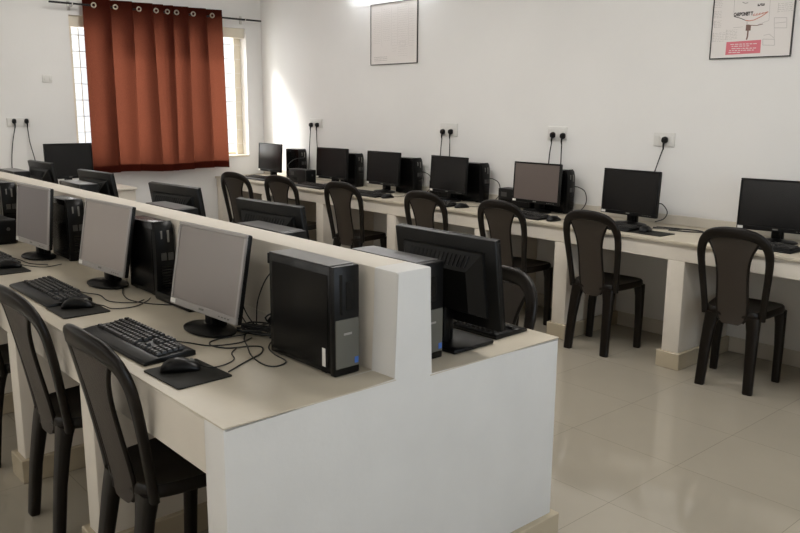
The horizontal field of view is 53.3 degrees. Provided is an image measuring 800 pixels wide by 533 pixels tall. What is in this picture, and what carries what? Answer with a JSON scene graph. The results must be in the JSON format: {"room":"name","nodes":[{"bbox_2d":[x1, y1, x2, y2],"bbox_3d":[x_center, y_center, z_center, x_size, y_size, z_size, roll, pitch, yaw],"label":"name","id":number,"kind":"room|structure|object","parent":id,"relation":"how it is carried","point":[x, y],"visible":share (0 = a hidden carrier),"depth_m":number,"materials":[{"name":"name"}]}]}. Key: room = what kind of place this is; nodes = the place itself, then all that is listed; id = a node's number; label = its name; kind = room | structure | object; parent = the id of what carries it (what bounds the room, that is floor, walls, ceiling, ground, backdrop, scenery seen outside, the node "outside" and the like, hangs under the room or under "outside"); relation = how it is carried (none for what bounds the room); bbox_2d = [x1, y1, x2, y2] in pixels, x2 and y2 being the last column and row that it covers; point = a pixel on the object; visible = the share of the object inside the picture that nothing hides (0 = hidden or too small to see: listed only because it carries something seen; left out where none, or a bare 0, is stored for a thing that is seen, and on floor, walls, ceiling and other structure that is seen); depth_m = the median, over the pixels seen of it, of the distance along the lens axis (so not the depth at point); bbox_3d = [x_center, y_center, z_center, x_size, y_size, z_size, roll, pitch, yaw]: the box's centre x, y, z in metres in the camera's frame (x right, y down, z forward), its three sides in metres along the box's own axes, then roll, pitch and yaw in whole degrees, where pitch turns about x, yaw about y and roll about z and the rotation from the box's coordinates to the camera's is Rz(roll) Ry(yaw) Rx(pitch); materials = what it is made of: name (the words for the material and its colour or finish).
{"room":"computer lab","nodes":[
{"label":"computer lab","id":0,"kind":"room"},
{"bbox_2d":[0,0,263,219],"bbox_3d":[-4.183,-1.329,6.532,6.960,2.950,0.220,-9,15,-40],"label":"wall","id":1,"kind":"structure","parent":0,"point":[34,34],"depth_m":7.26,"materials":[{"name":"paint"}]},
{"bbox_2d":[11,119,16,167],"bbox_3d":[-3.427,-1.050,7.082,0.082,0.518,0.036,-9,15,-40],"label":"plug","id":2,"kind":"object","parent":1,"relation":"attached to","point":[14,121],"visible":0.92,"depth_m":7.06,"materials":[{"name":"black plastic"}]},
{"bbox_2d":[6,118,29,126],"bbox_3d":[-3.392,-1.282,7.093,0.195,0.080,0.013,-9,15,-40],"label":"wall socket","id":3,"kind":"object","parent":1,"relation":"attached to","point":[20,122],"visible":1,"depth_m":7.09,"materials":[{"name":"grey plastic"}]},
{"bbox_2d":[8,120,21,124],"bbox_3d":[-3.415,-1.278,7.071,0.116,0.048,0.004,-9,15,-40],"label":"outlet","id":4,"kind":"object","parent":3,"relation":"attached to","point":[19,122],"depth_m":7.08,"materials":[{"name":"grey plastic"}]},
{"bbox_2d":[42,75,51,82],"bbox_3d":[-3.182,-1.693,7.196,0.085,0.067,0.013,-9,15,-40],"label":"wall socket","id":5,"kind":"object","parent":1,"relation":"attached to","point":[45,78],"visible":1,"depth_m":7.19,"materials":[{"name":"grey plastic"}]},
{"bbox_2d":[48,0,260,23],"bbox_3d":[-2.307,-2.464,7.751,2.160,0.080,0.119,-9,15,-40],"label":"curtain rod","id":6,"kind":"object","parent":1,"relation":"attached to","point":[67,3],"visible":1,"depth_m":7.37,"materials":[{"name":"black metal"}]},
{"bbox_2d":[82,0,173,172],"bbox_3d":[-2.578,-1.694,7.599,0.784,1.593,0.122,-9,15,-40],"label":"curtain","id":7,"kind":"object","parent":6,"relation":"hanging from","point":[125,47],"visible":1,"depth_m":7.56,"materials":[{"name":"red fabric"}]},
{"bbox_2d":[163,5,229,170],"bbox_3d":[-2.053,-1.780,8.048,0.644,1.593,0.116,-9,15,-40],"label":"curtain","id":8,"kind":"object","parent":6,"relation":"hanging from","point":[194,43],"visible":1,"depth_m":8.04,"materials":[{"name":"red fabric"}]},
{"bbox_2d":[68,15,248,156],"bbox_3d":[-2.390,-1.756,8.032,1.835,1.341,0.212,-9,15,-40],"label":"window","id":9,"kind":"structure","parent":1,"relation":"in","point":[235,34],"depth_m":8.52,"materials":[{"name":"paint"}]},
{"bbox_2d":[0,305,799,532],"bbox_3d":[-1.057,0.891,3.339,7.400,0.100,9.720,-9,15,-40],"label":"floor","id":10,"kind":"structure","parent":0,"point":[639,446],"depth_m":3.54,"materials":[{"name":"tile"}]},
{"bbox_2d":[0,343,10,467],"bbox_3d":[-1.657,0.361,3.432,0.464,0.894,0.395,-9,15,-40],"label":"plastic chair","id":11,"kind":"object","parent":10,"relation":"on","point":[5,369],"visible":0.18,"depth_m":3.29,"materials":[{"name":"brown plastic"}]},
{"bbox_2d":[0,284,82,532],"bbox_3d":[-1.155,0.477,2.873,0.464,0.894,0.395,-10,15,-41],"label":"plastic chair","id":12,"kind":"object","parent":10,"relation":"on","point":[59,413],"visible":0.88,"depth_m":2.73,"materials":[{"name":"brown plastic"}]},
{"bbox_2d":[116,183,136,200],"bbox_3d":[-4.184,-0.139,6.191,4.220,0.750,0.638,-9,15,-40],"label":"countertop","id":13,"kind":"structure","parent":10,"relation":"on","point":[124,191],"depth_m":7.23,"materials":[{"name":"paint"}]},
{"bbox_2d":[43,143,93,179],"bbox_3d":[-2.958,-0.901,7.122,0.420,0.395,0.144,-10,15,-41],"label":"monitor","id":14,"kind":"object","parent":13,"relation":"on","point":[67,158],"visible":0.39,"depth_m":7.10,"materials":[{"name":"black plastic"}]},
{"bbox_2d":[63,323,206,532],"bbox_3d":[-0.722,0.575,2.398,0.464,0.894,0.395,-10,15,-42],"label":"plastic chair","id":15,"kind":"object","parent":10,"relation":"on","point":[143,473],"visible":0.87,"depth_m":2.25,"materials":[{"name":"brown plastic"}]},
{"bbox_2d":[221,172,253,223],"bbox_3d":[-1.418,-0.460,7.531,0.395,0.894,0.464,8,14,35],"label":"plastic chair","id":16,"kind":"object","parent":10,"relation":"on","point":[234,181],"visible":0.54,"depth_m":7.33,"materials":[{"name":"brown plastic"}]},
{"bbox_2d":[0,171,558,532],"bbox_3d":[-1.518,0.155,4.063,1.299,1.051,4.822,-9,15,-40],"label":"computer desk","id":17,"kind":"object","parent":10,"relation":"on","point":[407,441],"depth_m":2.32,"materials":[{"name":"white paint"}]},
{"bbox_2d":[0,180,16,218],"bbox_3d":[-2.342,-0.358,4.692,0.082,0.294,0.358,-9,15,-40],"label":"case","id":18,"kind":"object","parent":17,"relation":"on","point":[8,194],"visible":0.65,"depth_m":4.55,"materials":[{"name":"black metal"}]},
{"bbox_2d":[0,215,17,244],"bbox_3d":[-2.208,-0.207,4.360,0.112,0.131,0.334,-10,16,-43],"label":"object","id":19,"kind":"object","parent":17,"relation":"on","point":[7,225],"visible":0.96,"depth_m":4.25,"materials":[{"name":"black plastic"}]},
{"bbox_2d":[0,168,30,177],"bbox_3d":[-2.616,-0.503,5.437,0.102,0.312,0.351,-9,15,-40],"label":"case","id":20,"kind":"object","parent":17,"relation":"on","point":[20,172],"visible":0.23,"depth_m":5.31,"materials":[{"name":"black metal"}]},
{"bbox_2d":[0,266,30,274],"bbox_3d":[-1.775,0.015,3.594,0.160,0.003,0.200,-9,15,-40],"label":"mouse pad","id":21,"kind":"object","parent":17,"relation":"on","point":[4,271],"visible":0.58,"depth_m":3.57,"materials":[{"name":"rubber"}]},
{"bbox_2d":[0,259,61,268],"bbox_3d":[-1.706,-0.016,3.661,0.277,0.039,0.066,-3,12,-16],"label":"computer mouse","id":22,"kind":"object","parent":21,"relation":"on","point":[6,263],"visible":1,"depth_m":3.62,"materials":[{"name":"black plastic"}]},
{"bbox_2d":[0,251,47,264],"bbox_3d":[-1.921,-0.046,3.828,0.254,0.028,0.566,-10,15,-41],"label":"keyboard","id":23,"kind":"object","parent":17,"relation":"on","point":[3,256],"visible":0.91,"depth_m":3.77,"materials":[{"name":"black plastic"}]},
{"bbox_2d":[16,182,55,260],"bbox_3d":[-1.769,-0.218,3.877,0.144,0.351,0.410,-10,16,-43],"label":"monitor","id":24,"kind":"object","parent":17,"relation":"on","point":[34,213],"visible":1,"depth_m":3.84,"materials":[{"name":"black plastic"}]},
{"bbox_2d":[28,160,58,183],"bbox_3d":[-2.430,-0.541,5.495,0.185,0.367,0.440,-10,15,-42],"label":"monitor","id":25,"kind":"object","parent":17,"relation":"on","point":[39,170],"visible":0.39,"depth_m":5.36,"materials":[{"name":"black plastic"}]},
{"bbox_2d":[30,170,43,176],"bbox_3d":[-2.474,-0.636,5.434,0.021,0.037,0.259,-10,15,-42],"label":"vent","id":26,"kind":"object","parent":25,"relation":"attached to","point":[33,173],"depth_m":5.43,"materials":[{"name":"black plastic"}]},
{"bbox_2d":[53,195,83,260],"bbox_3d":[-1.618,-0.191,3.888,0.078,0.294,0.262,-9,15,-40],"label":"case","id":27,"kind":"object","parent":17,"relation":"on","point":[68,212],"visible":0.81,"depth_m":3.81,"materials":[{"name":"black metal"}]},
{"bbox_2d":[73,235,80,254],"bbox_3d":[-1.534,-0.102,3.809,0.046,0.093,0.008,-9,15,-40],"label":"vent","id":28,"kind":"object","parent":27,"relation":"attached to","point":[76,238],"depth_m":3.80,"materials":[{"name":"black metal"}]},
{"bbox_2d":[9,276,143,307],"bbox_3d":[-1.284,0.094,3.155,0.324,0.028,0.600,-9,15,-40],"label":"keyboard","id":29,"kind":"object","parent":17,"relation":"on","point":[49,291],"visible":0.98,"depth_m":3.12,"materials":[{"name":"black plastic"}]},
{"bbox_2d":[46,302,109,318],"bbox_3d":[-1.175,0.157,2.911,0.165,0.003,0.200,-9,15,-40],"label":"mouse pad","id":30,"kind":"object","parent":17,"relation":"on","point":[64,313],"visible":0.8,"depth_m":2.88,"materials":[{"name":"rubber"}]},
{"bbox_2d":[61,297,150,308],"bbox_3d":[-1.081,0.129,2.962,0.326,0.039,0.125,-5,13,-27],"label":"computer mouse","id":31,"kind":"object","parent":30,"relation":"on","point":[74,302],"visible":1,"depth_m":2.92,"materials":[{"name":"black plastic"}]},
{"bbox_2d":[59,179,98,192],"bbox_3d":[-1.857,-0.335,4.630,0.102,0.312,0.351,-9,15,-40],"label":"case","id":32,"kind":"object","parent":17,"relation":"on","point":[84,185],"visible":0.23,"depth_m":4.51,"materials":[{"name":"black metal"}]},
{"bbox_2d":[77,169,118,197],"bbox_3d":[-1.775,-0.387,4.755,0.440,0.366,0.185,12,16,44],"label":"monitor","id":33,"kind":"object","parent":17,"relation":"on","point":[106,182],"visible":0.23,"depth_m":4.60,"materials":[{"name":"black plastic"}]},
{"bbox_2d":[79,198,135,289],"bbox_3d":[-1.216,-0.093,3.291,0.144,0.343,0.410,-11,16,-44],"label":"monitor","id":34,"kind":"object","parent":17,"relation":"on","point":[108,227],"visible":1,"depth_m":3.27,"materials":[{"name":"black plastic"}]},
{"bbox_2d":[130,215,174,296],"bbox_3d":[-0.994,-0.047,3.193,0.078,0.294,0.272,-9,15,-40],"label":"case","id":35,"kind":"object","parent":17,"relation":"on","point":[152,260],"visible":0.82,"depth_m":3.11,"materials":[{"name":"black metal"}]},
{"bbox_2d":[161,265,172,288],"bbox_3d":[-0.907,0.043,3.111,0.046,0.093,0.008,-9,15,-40],"label":"vent","id":36,"kind":"object","parent":35,"relation":"attached to","point":[166,270],"depth_m":3.11,"materials":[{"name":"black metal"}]},
{"bbox_2d":[83,317,251,365],"bbox_3d":[-0.753,0.213,2.581,0.383,0.028,0.470,-10,15,-42],"label":"keyboard","id":37,"kind":"object","parent":17,"relation":"on","point":[145,345],"visible":0.98,"depth_m":2.47,"materials":[{"name":"black plastic"}]},
{"bbox_2d":[145,201,198,214],"bbox_3d":[-1.051,-0.134,3.682,0.102,0.302,0.351,-9,15,-40],"label":"case","id":38,"kind":"object","parent":17,"relation":"on","point":[174,206],"visible":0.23,"depth_m":3.60,"materials":[{"name":"black metal"}]},
{"bbox_2d":[148,181,205,216],"bbox_3d":[-1.094,-0.229,3.991,0.440,0.366,0.185,11,15,42],"label":"monitor","id":39,"kind":"object","parent":17,"relation":"on","point":[191,196],"visible":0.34,"depth_m":3.88,"materials":[{"name":"black plastic"}]},
{"bbox_2d":[154,195,184,204],"bbox_3d":[-1.136,-0.322,3.926,0.259,0.037,0.021,11,15,42],"label":"vent","id":40,"kind":"object","parent":39,"relation":"attached to","point":[179,199],"depth_m":3.91,"materials":[{"name":"black plastic"}]},
{"bbox_2d":[144,358,231,389],"bbox_3d":[-0.594,0.298,2.229,0.165,0.003,0.205,-10,15,-42],"label":"mouse pad","id":41,"kind":"object","parent":17,"relation":"on","point":[181,380],"visible":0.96,"depth_m":2.20,"materials":[{"name":"rubber"}]},
{"bbox_2d":[160,347,237,372],"bbox_3d":[-0.553,0.262,2.319,0.110,0.039,0.302,9,14,37],"label":"computer mouse","id":42,"kind":"object","parent":41,"relation":"on","point":[176,364],"visible":1,"depth_m":2.23,"materials":[{"name":"black plastic"}]},
{"bbox_2d":[170,221,252,337],"bbox_3d":[-0.633,0.044,2.629,0.144,0.343,0.411,-10,16,-43],"label":"monitor","id":43,"kind":"object","parent":17,"relation":"on","point":[210,275],"visible":1,"depth_m":2.60,"materials":[{"name":"black plastic"}]},
{"bbox_2d":[209,332,263,371],"bbox_3d":[-0.489,0.254,2.431,0.150,0.012,0.363,-4,12,-22],"label":"cable","id":44,"kind":"object","parent":17,"relation":"on","point":[247,332],"visible":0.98,"depth_m":2.47,"materials":[{"name":"black rubber"}]},
{"bbox_2d":[235,328,270,335],"bbox_3d":[-0.475,0.215,2.606,0.168,0.018,0.013,7,13,31],"label":"cable","id":45,"kind":"object","parent":17,"relation":"on","point":[238,330],"visible":0.74,"depth_m":2.59,"materials":[{"name":"black rubber"}]},
{"bbox_2d":[237,313,270,338],"bbox_3d":[-0.455,0.163,2.584,0.240,0.126,0.073,11,15,42],"label":"cable bundle","id":46,"kind":"object","parent":17,"relation":"on","point":[249,326],"visible":0.61,"depth_m":2.60,"materials":[{"name":"black rubber"}]},
{"bbox_2d":[256,274,269,324],"bbox_3d":[-0.421,0.112,2.528,0.012,0.226,0.181,-8,14,-36],"label":"cable","id":47,"kind":"object","parent":17,"relation":"on","point":[268,274],"visible":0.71,"depth_m":2.56,"materials":[{"name":"black rubber"}]},
{"bbox_2d":[243,332,286,366],"bbox_3d":[-0.422,0.248,2.456,0.093,0.017,0.362,-3,12,-18],"label":"cable","id":48,"kind":"object","parent":17,"relation":"on","point":[246,332],"visible":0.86,"depth_m":2.37,"materials":[{"name":"black rubber"}]},
{"bbox_2d":[236,220,305,238],"bbox_3d":[-0.497,-0.005,3.064,0.102,0.302,0.351,-9,15,-40],"label":"case","id":49,"kind":"object","parent":17,"relation":"on","point":[286,230],"visible":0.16,"depth_m":2.98,"materials":[{"name":"black metal"}]},
{"bbox_2d":[235,197,309,239],"bbox_3d":[-0.515,-0.091,3.329,0.440,0.366,0.185,11,16,43],"label":"monitor","id":50,"kind":"object","parent":17,"relation":"on","point":[294,216],"visible":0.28,"depth_m":3.23,"materials":[{"name":"black plastic"}]},
{"bbox_2d":[244,214,283,224],"bbox_3d":[-0.559,-0.184,3.263,0.259,0.037,0.021,11,16,43],"label":"vent","id":51,"kind":"object","parent":50,"relation":"attached to","point":[278,219],"depth_m":3.25,"materials":[{"name":"black plastic"}]},
{"bbox_2d":[267,248,358,376],"bbox_3d":[-0.257,0.125,2.319,0.090,0.312,0.334,-10,15,-41],"label":"case","id":52,"kind":"object","parent":17,"relation":"on","point":[314,298],"visible":1,"depth_m":2.24,"materials":[{"name":"black metal"}]},
{"bbox_2d":[352,246,442,358],"bbox_3d":[-0.018,0.109,2.514,0.095,0.302,0.351,-9,15,-40],"label":"case","id":53,"kind":"object","parent":17,"relation":"on","point":[436,265],"visible":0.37,"depth_m":2.41,"materials":[{"name":"black metal"}]},
{"bbox_2d":[396,223,505,353],"bbox_3d":[0.161,0.065,2.572,0.185,0.367,0.440,-10,15,-42],"label":"monitor","id":54,"kind":"object","parent":17,"relation":"on","point":[473,293],"visible":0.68,"depth_m":2.46,"materials":[{"name":"black plastic"}]},
{"bbox_2d":[409,245,468,267],"bbox_3d":[0.118,-0.031,2.513,0.022,0.037,0.259,-10,15,-41],"label":"vent","id":55,"kind":"object","parent":54,"relation":"attached to","point":[451,256],"depth_m":2.49,"materials":[{"name":"black plastic"}]},
{"bbox_2d":[453,319,526,339],"bbox_3d":[0.216,0.183,2.847,0.165,0.028,0.470,-10,15,-42],"label":"keyboard","id":56,"kind":"object","parent":17,"relation":"on","point":[511,329],"visible":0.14,"depth_m":2.70,"materials":[{"name":"black plastic"}]},
{"bbox_2d":[264,175,315,229],"bbox_3d":[-0.958,-0.392,7.211,0.395,0.894,0.464,8,14,35],"label":"plastic chair","id":57,"kind":"object","parent":10,"relation":"on","point":[279,185],"visible":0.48,"depth_m":6.98,"materials":[{"name":"brown plastic"}]},
{"bbox_2d":[324,181,386,248],"bbox_3d":[-0.375,-0.283,6.689,0.395,0.894,0.464,8,14,35],"label":"plastic chair","id":58,"kind":"object","parent":10,"relation":"on","point":[341,193],"visible":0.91,"depth_m":6.54,"materials":[{"name":"brown plastic"}]},
{"bbox_2d":[404,190,447,230],"bbox_3d":[0.284,-0.142,6.014,0.395,0.894,0.464,10,15,40],"label":"plastic chair","id":59,"kind":"object","parent":10,"relation":"on","point":[423,204],"visible":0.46,"depth_m":5.79,"materials":[{"name":"brown plastic"}]},
{"bbox_2d":[215,170,799,370],"bbox_3d":[0.995,-0.027,5.675,0.617,0.812,8.284,-9,15,-40],"label":"computer desk","id":60,"kind":"object","parent":10,"relation":"on","point":[683,320],"depth_m":5.18,"materials":[{"name":"stone"}]},
{"bbox_2d":[245,174,266,180],"bbox_3d":[-1.423,-0.910,8.158,0.214,0.028,0.470,-9,15,-39],"label":"keyboard","id":61,"kind":"object","parent":60,"relation":"on","point":[253,177],"visible":0.69,"depth_m":8.14,"materials":[{"name":"black plastic"}]},
{"bbox_2d":[258,143,282,175],"bbox_3d":[-1.339,-1.103,8.301,0.144,0.353,0.420,-9,15,-41],"label":"monitor","id":62,"kind":"object","parent":60,"relation":"on","point":[270,155],"visible":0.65,"depth_m":8.27,"materials":[{"name":"black plastic"}]},
{"bbox_2d":[286,148,306,177],"bbox_3d":[-1.059,-1.053,8.169,0.088,0.309,0.262,-9,15,-40],"label":"case","id":63,"kind":"object","parent":60,"relation":"on","point":[291,153],"visible":0.63,"depth_m":8.10,"materials":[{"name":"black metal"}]},
{"bbox_2d":[289,168,315,182],"bbox_3d":[-0.945,-0.878,7.742,0.112,0.136,0.304,-9,15,-40],"label":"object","id":64,"kind":"object","parent":60,"relation":"on","point":[297,175],"visible":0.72,"depth_m":7.67,"materials":[{"name":"black plastic"}]},
{"bbox_2d":[295,182,325,189],"bbox_3d":[-0.785,-0.754,7.403,0.214,0.028,0.470,-9,15,-38],"label":"keyboard","id":65,"kind":"object","parent":60,"relation":"on","point":[319,186],"visible":0.86,"depth_m":7.37,"materials":[{"name":"black plastic"}]},
{"bbox_2d":[316,147,348,183],"bbox_3d":[-0.629,-0.939,7.508,0.420,0.353,0.144,11,15,42],"label":"monitor","id":66,"kind":"object","parent":60,"relation":"on","point":[331,163],"visible":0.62,"depth_m":7.48,"materials":[{"name":"black plastic"}]},
{"bbox_2d":[340,153,363,186],"bbox_3d":[-0.449,-0.912,7.491,0.088,0.309,0.262,-9,15,-40],"label":"case","id":67,"kind":"object","parent":60,"relation":"on","point":[356,160],"visible":0.79,"depth_m":7.41,"materials":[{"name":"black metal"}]},
{"bbox_2d":[353,189,385,197],"bbox_3d":[-0.280,-0.628,6.796,0.214,0.028,0.470,-10,15,-41],"label":"keyboard","id":68,"kind":"object","parent":60,"relation":"on","point":[367,193],"visible":0.62,"depth_m":6.68,"materials":[{"name":"black plastic"}]},
{"bbox_2d":[366,150,400,192],"bbox_3d":[-0.135,-0.828,6.971,0.144,0.353,0.420,-10,15,-42],"label":"monitor","id":69,"kind":"object","parent":60,"relation":"on","point":[383,168],"visible":0.97,"depth_m":6.94,"materials":[{"name":"black plastic"}]},
{"bbox_2d":[396,157,422,192],"bbox_3d":[0.081,-0.790,6.901,0.088,0.309,0.262,-9,15,-40],"label":"case","id":70,"kind":"object","parent":60,"relation":"on","point":[411,176],"visible":0.82,"depth_m":6.83,"materials":[{"name":"black metal"}]},
{"bbox_2d":[429,181,458,198],"bbox_3d":[0.392,-0.637,6.592,0.112,0.136,0.324,-9,15,-40],"label":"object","id":71,"kind":"object","parent":60,"relation":"on","point":[439,194],"visible":0.16,"depth_m":6.58,"materials":[{"name":"black plastic"}]},
{"bbox_2d":[430,155,468,201],"bbox_3d":[0.397,-0.703,6.371,0.144,0.353,0.420,-9,14,-38],"label":"monitor","id":72,"kind":"object","parent":60,"relation":"on","point":[448,174],"visible":0.95,"depth_m":6.34,"materials":[{"name":"black plastic"}]},
{"bbox_2d":[454,203,478,207],"bbox_3d":[0.540,-0.467,6.001,0.302,0.036,0.065,-7,14,-33],"label":"computer mouse","id":73,"kind":"object","parent":60,"relation":"on","point":[459,205],"visible":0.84,"depth_m":5.92,"materials":[{"name":"black plastic"}]},
{"bbox_2d":[459,162,489,202],"bbox_3d":[0.592,-0.671,6.331,0.088,0.309,0.262,-9,15,-40],"label":"case","id":74,"kind":"object","parent":60,"relation":"on","point":[478,183],"visible":0.88,"depth_m":6.25,"materials":[{"name":"black metal"}]},
{"bbox_2d":[483,186,488,198],"bbox_3d":[0.676,-0.579,6.253,0.051,0.098,0.008,-9,15,-40],"label":"vent","id":75,"kind":"object","parent":74,"relation":"attached to","point":[485,188],"depth_m":6.25,"materials":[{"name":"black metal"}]},
{"bbox_2d":[215,173,799,262],"bbox_3d":[1.001,-0.354,5.609,0.611,0.020,8.278,-9,15,-40],"label":"countertop","id":76,"kind":"structure","parent":60,"relation":"on","point":[689,239],"depth_m":5.15,"materials":[{"name":"stone"}]},
{"bbox_2d":[498,187,533,208],"bbox_3d":[0.897,-0.516,6.010,0.112,0.136,0.324,-9,15,-40],"label":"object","id":77,"kind":"object","parent":60,"relation":"on","point":[505,193],"visible":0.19,"depth_m":6.01,"materials":[{"name":"black plastic"}]},
{"bbox_2d":[515,210,549,219],"bbox_3d":[0.843,-0.369,5.546,0.214,0.028,0.470,-9,15,-41],"label":"keyboard","id":78,"kind":"object","parent":60,"relation":"on","point":[528,215],"visible":0.46,"depth_m":5.39,"materials":[{"name":"black plastic"}]},
{"bbox_2d":[512,161,562,213],"bbox_3d":[0.986,-0.566,5.711,0.144,0.353,0.420,-9,15,-40],"label":"monitor","id":79,"kind":"object","parent":60,"relation":"on","point":[539,184],"visible":0.94,"depth_m":5.69,"materials":[{"name":"black plastic"}]},
{"bbox_2d":[546,215,560,221],"bbox_3d":[1.087,-0.334,5.363,0.065,0.036,0.302,11,16,43],"label":"computer mouse","id":80,"kind":"object","parent":60,"relation":"on","point":[552,218],"visible":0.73,"depth_m":5.27,"materials":[{"name":"black plastic"}]},
{"bbox_2d":[544,169,574,213],"bbox_3d":[1.129,-0.547,5.734,0.088,0.309,0.262,-9,15,-40],"label":"case","id":81,"kind":"object","parent":60,"relation":"on","point":[568,176],"visible":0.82,"depth_m":5.64,"materials":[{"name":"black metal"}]},
{"bbox_2d":[568,195,573,209],"bbox_3d":[1.213,-0.455,5.655,0.051,0.098,0.008,-9,15,-40],"label":"vent","id":82,"kind":"object","parent":81,"relation":"attached to","point":[570,197],"depth_m":5.65,"materials":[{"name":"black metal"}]},
{"bbox_2d":[608,222,639,231],"bbox_3d":[1.308,-0.270,5.072,0.214,0.028,0.470,-9,15,-40],"label":"keyboard","id":83,"kind":"object","parent":60,"relation":"on","point":[624,227],"visible":0.28,"depth_m":4.91,"materials":[{"name":"black plastic"}]},
{"bbox_2d":[601,168,661,226],"bbox_3d":[1.487,-0.445,5.125,0.144,0.353,0.420,-9,14,-38],"label":"monitor","id":84,"kind":"object","parent":60,"relation":"on","point":[635,194],"visible":0.93,"depth_m":5.10,"materials":[{"name":"black plastic"}]},
{"bbox_2d":[630,230,673,236],"bbox_3d":[1.517,-0.202,4.806,0.160,0.003,0.220,-9,15,-38],"label":"mouse pad","id":85,"kind":"object","parent":60,"relation":"on","point":[652,233],"visible":0.78,"depth_m":4.78,"materials":[{"name":"fabric"}]},
{"bbox_2d":[639,225,682,232],"bbox_3d":[1.604,-0.239,4.898,0.184,0.039,0.312,9,14,36],"label":"computer mouse","id":86,"kind":"object","parent":85,"relation":"on","point":[643,228],"visible":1,"depth_m":4.83,"materials":[{"name":"black plastic"}]},
{"bbox_2d":[653,227,703,232],"bbox_3d":[1.718,-0.227,4.931,0.313,0.008,0.098,8,13,32],"label":"cable","id":87,"kind":"object","parent":60,"relation":"on","point":[692,230],"visible":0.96,"depth_m":4.91,"materials":[{"name":"black plastic"}]},
{"bbox_2d":[736,178,799,244],"bbox_3d":[2.121,-0.309,4.473,0.420,0.353,0.144,10,15,39],"label":"monitor","id":88,"kind":"object","parent":60,"relation":"on","point":[771,205],"visible":0.83,"depth_m":4.48,"materials":[{"name":"black plastic"}]},
{"bbox_2d":[758,241,799,253],"bbox_3d":[1.965,-0.127,4.386,0.214,0.028,0.470,-9,14,-38],"label":"keyboard","id":89,"kind":"object","parent":60,"relation":"on","point":[779,247],"visible":0.34,"depth_m":4.22,"materials":[{"name":"black plastic"}]},
{"bbox_2d":[477,199,552,325],"bbox_3d":[0.780,-0.031,5.477,0.395,0.894,0.464,11,15,43],"label":"plastic chair","id":90,"kind":"object","parent":10,"relation":"on","point":[499,214],"visible":0.7,"depth_m":5.32,"materials":[{"name":"brown plastic"}]},
{"bbox_2d":[502,265,537,329],"bbox_3d":[0.242,0.464,2.990,0.464,0.894,0.395,-9,15,-40],"label":"plastic chair","id":91,"kind":"object","parent":10,"relation":"on","point":[522,289],"visible":0.15,"depth_m":2.98,"materials":[{"name":"brown plastic"}]},
{"bbox_2d":[563,209,644,357],"bbox_3d":[1.261,0.073,4.978,0.395,0.894,0.464,11,16,43],"label":"plastic chair","id":92,"kind":"object","parent":10,"relation":"on","point":[590,227],"visible":1,"depth_m":4.86,"materials":[{"name":"brown plastic"}]},
{"bbox_2d":[694,226,786,395],"bbox_3d":[1.851,0.205,4.344,0.395,0.894,0.464,10,15,41],"label":"plastic chair","id":93,"kind":"object","parent":10,"relation":"on","point":[734,249],"visible":1,"depth_m":4.22,"materials":[{"name":"brown plastic"}]},
{"bbox_2d":[260,0,799,351],"bbox_3d":[1.650,-1.051,5.368,0.220,2.950,9.720,-9,15,-40],"label":"wall","id":94,"kind":"structure","parent":0,"point":[616,74],"depth_m":5.73,"materials":[{"name":"paint"}]},
{"bbox_2d":[310,119,322,127],"bbox_3d":[-0.831,-1.432,7.987,0.013,0.083,0.206,-9,15,-40],"label":"wall socket","id":95,"kind":"object","parent":94,"relation":"attached to","point":[320,121],"visible":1,"depth_m":7.97,"materials":[{"name":"grey plastic"}]},
{"bbox_2d":[370,0,418,64],"bbox_3d":[-0.056,-2.038,6.973,0.014,0.526,0.625,-9,15,-40],"label":"framed poster","id":96,"kind":"object","parent":94,"relation":"attached to","point":[393,25],"visible":1,"depth_m":6.96,"materials":[{"name":"grey paper"}]},
{"bbox_2d":[440,123,457,135],"bbox_3d":[0.405,-1.134,6.613,0.013,0.105,0.200,-9,15,-40],"label":"wall socket","id":97,"kind":"object","parent":94,"relation":"attached to","point":[454,126],"visible":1,"depth_m":6.60,"materials":[{"name":"grey plastic"}]},
{"bbox_2d":[441,126,450,133],"bbox_3d":[0.382,-1.139,6.636,0.004,0.063,0.119,-9,15,-40],"label":"outlet","id":98,"kind":"object","parent":97,"relation":"attached to","point":[446,128],"depth_m":6.63,"materials":[{"name":"grey plastic"}]},
{"bbox_2d":[548,126,566,140],"bbox_3d":[1.142,-0.966,5.793,0.013,0.100,0.170,-9,15,-40],"label":"wall socket","id":99,"kind":"object","parent":94,"relation":"attached to","point":[558,130],"visible":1,"depth_m":5.79,"materials":[{"name":"grey plastic"}]},
{"bbox_2d":[548,129,559,137],"bbox_3d":[1.121,-0.970,5.812,0.004,0.060,0.101,-9,15,-40],"label":"outlet","id":100,"kind":"object","parent":99,"relation":"attached to","point":[557,131],"depth_m":5.80,"materials":[{"name":"grey plastic"}]},
{"bbox_2d":[653,132,675,146],"bbox_3d":[1.710,-0.822,5.163,0.013,0.087,0.150,-9,15,-40],"label":"wall socket","id":101,"kind":"object","parent":94,"relation":"attached to","point":[658,136],"visible":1,"depth_m":5.16,"materials":[{"name":"grey plastic"}]},
{"bbox_2d":[654,136,667,170],"bbox_3d":[1.673,-0.607,5.210,0.116,0.483,0.038,11,15,42],"label":"plug","id":102,"kind":"object","parent":101,"relation":"in","point":[664,139],"visible":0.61,"depth_m":5.14,"materials":[{"name":"black plastic"}]},
{"bbox_2d":[537,293,799,367],"bbox_3d":[1.552,0.363,5.573,0.012,0.095,9.280,-9,15,-40],"label":"baseboard","id":103,"kind":"structure","parent":94,"relation":"attached to","point":[765,351],"depth_m":4.97,"materials":[{"name":"beige tile"}]},
{"bbox_2d":[709,0,796,59],"bbox_3d":[2.051,-1.509,4.635,0.014,0.577,0.486,-9,15,-40],"label":"framed poster","id":104,"kind":"object","parent":94,"relation":"attached to","point":[740,28],"visible":1,"depth_m":4.65,"materials":[{"name":"grey paper"}]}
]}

